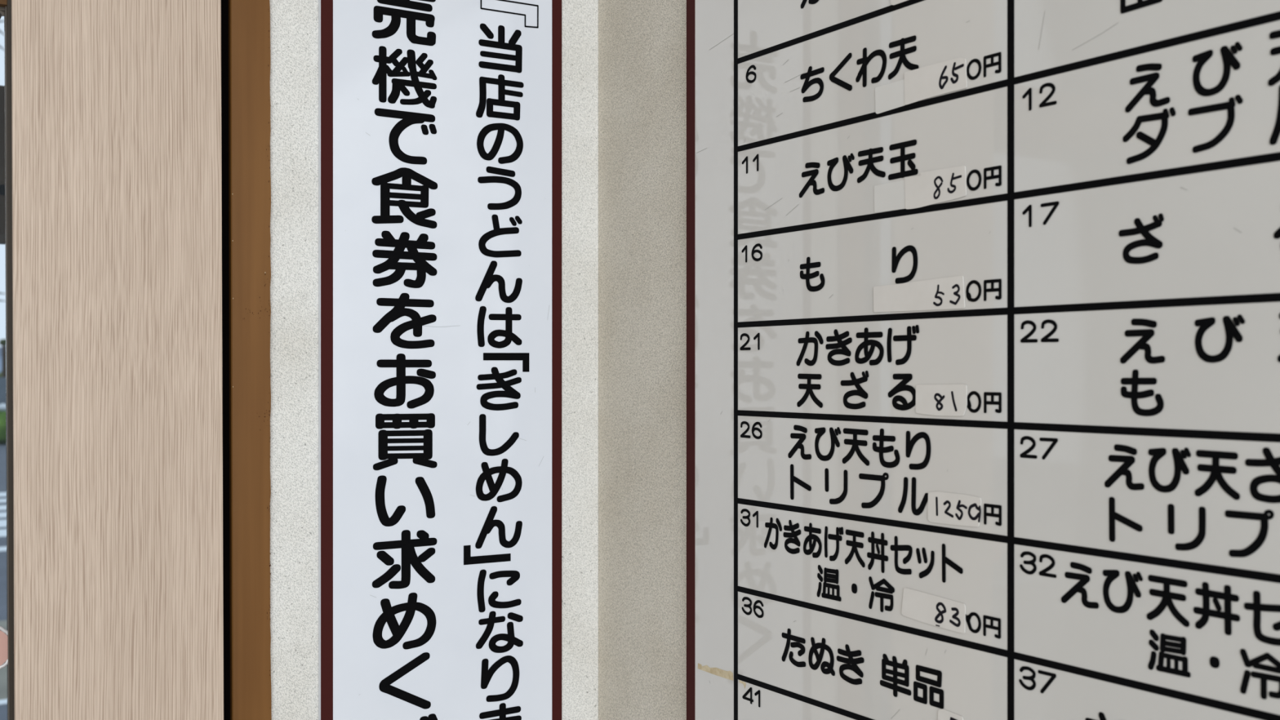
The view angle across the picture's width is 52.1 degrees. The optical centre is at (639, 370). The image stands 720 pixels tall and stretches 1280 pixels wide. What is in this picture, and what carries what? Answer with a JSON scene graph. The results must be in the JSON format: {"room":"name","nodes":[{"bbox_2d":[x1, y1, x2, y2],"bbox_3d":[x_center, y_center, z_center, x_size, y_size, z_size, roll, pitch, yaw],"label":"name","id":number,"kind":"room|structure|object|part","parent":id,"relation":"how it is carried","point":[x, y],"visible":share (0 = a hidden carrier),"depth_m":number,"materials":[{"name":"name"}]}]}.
{"room":"eatery","nodes":[
{"label":"eatery","id":0,"kind":"room"},
{"bbox_2d":[269,0,598,719],"bbox_3d":[-0.285,0.150,1.211,0.461,2.600,0.184,0,0,-32],"label":"wall","id":1,"kind":"structure","parent":0,"point":[294,24],"depth_m":1.11,"materials":[{"name":"paint"}]},
{"bbox_2d":[221,0,230,719],"bbox_3d":[-0.366,0.156,1.107,0.020,2.590,0.096,0,0,-32],"label":"trim","id":2,"kind":"structure","parent":1,"relation":"attached to","point":[224,3],"depth_m":1.07,"materials":[{"name":"black"}]},
{"bbox_2d":[228,0,271,719],"bbox_3d":[-0.345,0.151,1.118,0.036,2.600,0.100,0,0,-32],"label":"trim","id":3,"kind":"structure","parent":1,"relation":"attached to","point":[249,20],"depth_m":1.07,"materials":[{"name":"brown paint"}]},
{"bbox_2d":[318,0,561,719],"bbox_3d":[-0.173,0.090,1.168,0.231,1.420,0.006,0,0,-32],"label":"notice sign","id":4,"kind":"object","parent":1,"relation":"attached to","point":[440,121],"visible":1,"depth_m":1.16,"materials":[{"name":"white"}]},
{"bbox_2d":[598,0,686,719],"bbox_3d":[0.881,0.150,-0.066,0.191,2.600,3.600,0,0,-32],"label":"wall","id":5,"kind":"structure","parent":0,"point":[642,43],"depth_m":1.19,"materials":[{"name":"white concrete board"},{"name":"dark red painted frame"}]},
{"bbox_2d":[686,0,1279,719],"bbox_3d":[0.450,0.000,0.444,0.010,0.840,1.560,0,0,-32],"label":"menu board","id":6,"kind":"object","parent":5,"relation":"attached to","point":[983,296],"visible":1,"depth_m":0.82,"materials":[{"name":"white plastic"}]},
{"bbox_3d":[-0.415,1.510,-0.831,3.200,0.120,3.650,0,0,-32],"label":"floor","id":7,"kind":"structure","parent":0,"visible":0},
{"bbox_2d":[11,0,223,719],"bbox_3d":[-0.394,0.157,0.997,0.150,2.590,0.006,0,0,-32],"label":"wood panel","id":8,"kind":"object","parent":7,"relation":"on","point":[117,166],"visible":1,"depth_m":0.99,"materials":[{"name":"brown painted wood"}]},
{"label":"outside","id":9,"kind":"structure","parent":0,"visible":0},
{"bbox_2d":[0,444,7,719],"bbox_3d":[-21.082,1.599,41.305,38.000,0.303,89.700,0,0,-32],"label":"road","id":10,"kind":"structure","parent":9,"point":[3,703],"depth_m":10.88,"materials":[{"name":"grey asphalt"}]},
{"bbox_2d":[0,377,5,403],"bbox_3d":[-16.086,0.807,33.066,14.000,1.287,0.200,0,0,-32],"label":"wall","id":11,"kind":"structure","parent":10,"relation":"on","point":[2,380],"depth_m":32.98,"materials":[{"name":"grey concrete"}]},
{"bbox_2d":[0,410,5,444],"bbox_3d":[-12.601,1.150,25.989,7.092,0.786,0.918,0,0,-32],"label":"hedge","id":12,"kind":"object","parent":10,"relation":"on","point":[2,413],"visible":0.02,"depth_m":25.73,"materials":[{"name":"green plant"}]},
{"bbox_2d":[0,338,5,377],"bbox_3d":[-17.471,0.282,35.989,0.218,2.341,0.260,0,0,20],"label":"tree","id":13,"kind":"object","parent":10,"relation":"on","point":[2,342],"visible":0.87,"depth_m":35.95,"materials":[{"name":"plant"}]},
{"bbox_2d":[0,403,5,410],"bbox_3d":[-13.841,1.080,28.473,8.000,0.740,0.225,0,0,-32],"label":"guard rail","id":14,"kind":"object","parent":10,"relation":"on","point":[2,406],"visible":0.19,"depth_m":28.39,"materials":[{"name":"white metal"}]},
{"bbox_3d":[-2.142,0.150,0.073,0.800,2.600,0.184,0,0,-32],"label":"wall","id":15,"kind":"structure","parent":0,"visible":0},
{"bbox_2d":[0,0,13,719],"bbox_3d":[-1.100,0.153,0.618,1.545,2.600,0.084,0,0,-32],"label":"window","id":16,"kind":"structure","parent":15,"relation":"in","point":[5,5],"depth_m":0.96,"materials":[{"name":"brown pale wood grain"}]},
{"bbox_2d":[0,626,8,669],"bbox_3d":[-0.477,0.203,0.959,0.036,0.036,0.003,0,0,-32],"label":"round sticker","id":17,"kind":"object","parent":16,"relation":"attached to","point":[3,632],"visible":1,"depth_m":0.96,"materials":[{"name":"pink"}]},
{"bbox_3d":[-1.083,0.519,0.591,1.445,1.566,0.002,0,0,-32],"label":"pane","id":18,"kind":"part","parent":16,"relation":"part of","materials":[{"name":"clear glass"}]},
{"bbox_3d":[-1.090,0.153,0.601,1.545,2.600,0.044,0,0,-32],"label":"frame","id":19,"kind":"part","parent":16,"relation":"part of","materials":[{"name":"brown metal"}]},
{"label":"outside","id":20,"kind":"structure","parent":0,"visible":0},
{"bbox_2d":[0,85,4,244],"bbox_3d":[-1.177,-0.668,1.749,0.640,0.965,0.034,0,0,-32],"label":"board","id":21,"kind":"object","parent":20,"point":[2,87],"visible":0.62,"depth_m":1.90,"materials":[{"name":"brown metal"}]},
{"bbox_3d":[-0.921,-0.262,1.893,0.012,0.016,0.012,0,0,-32],"label":"knob","id":22,"kind":"part","parent":21,"relation":"part of","materials":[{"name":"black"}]},
{"bbox_3d":[-1.179,-0.192,1.752,0.640,0.012,0.028,0,0,-32],"label":"rail","id":23,"kind":"part","parent":21,"relation":"part of","materials":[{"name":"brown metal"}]},
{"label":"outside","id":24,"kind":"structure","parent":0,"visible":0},
{"bbox_2d":[0,346,1,372],"bbox_3d":[-60.134,-0.400,122.914,12.800,3.700,7.800,0,0,-32],"label":"house","id":25,"kind":"structure","parent":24,"point":[0,347],"depth_m":119.86,"materials":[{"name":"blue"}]},
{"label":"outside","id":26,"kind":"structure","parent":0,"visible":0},
{"bbox_2d":[0,620,7,699],"bbox_3d":[-0.785,1.473,8.192,38.000,0.054,2.018,0,0,-32],"label":"pavement","id":27,"kind":"structure","parent":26,"point":[3,674],"depth_m":6.12,"materials":[{"name":"grey concrete"}]}
]}

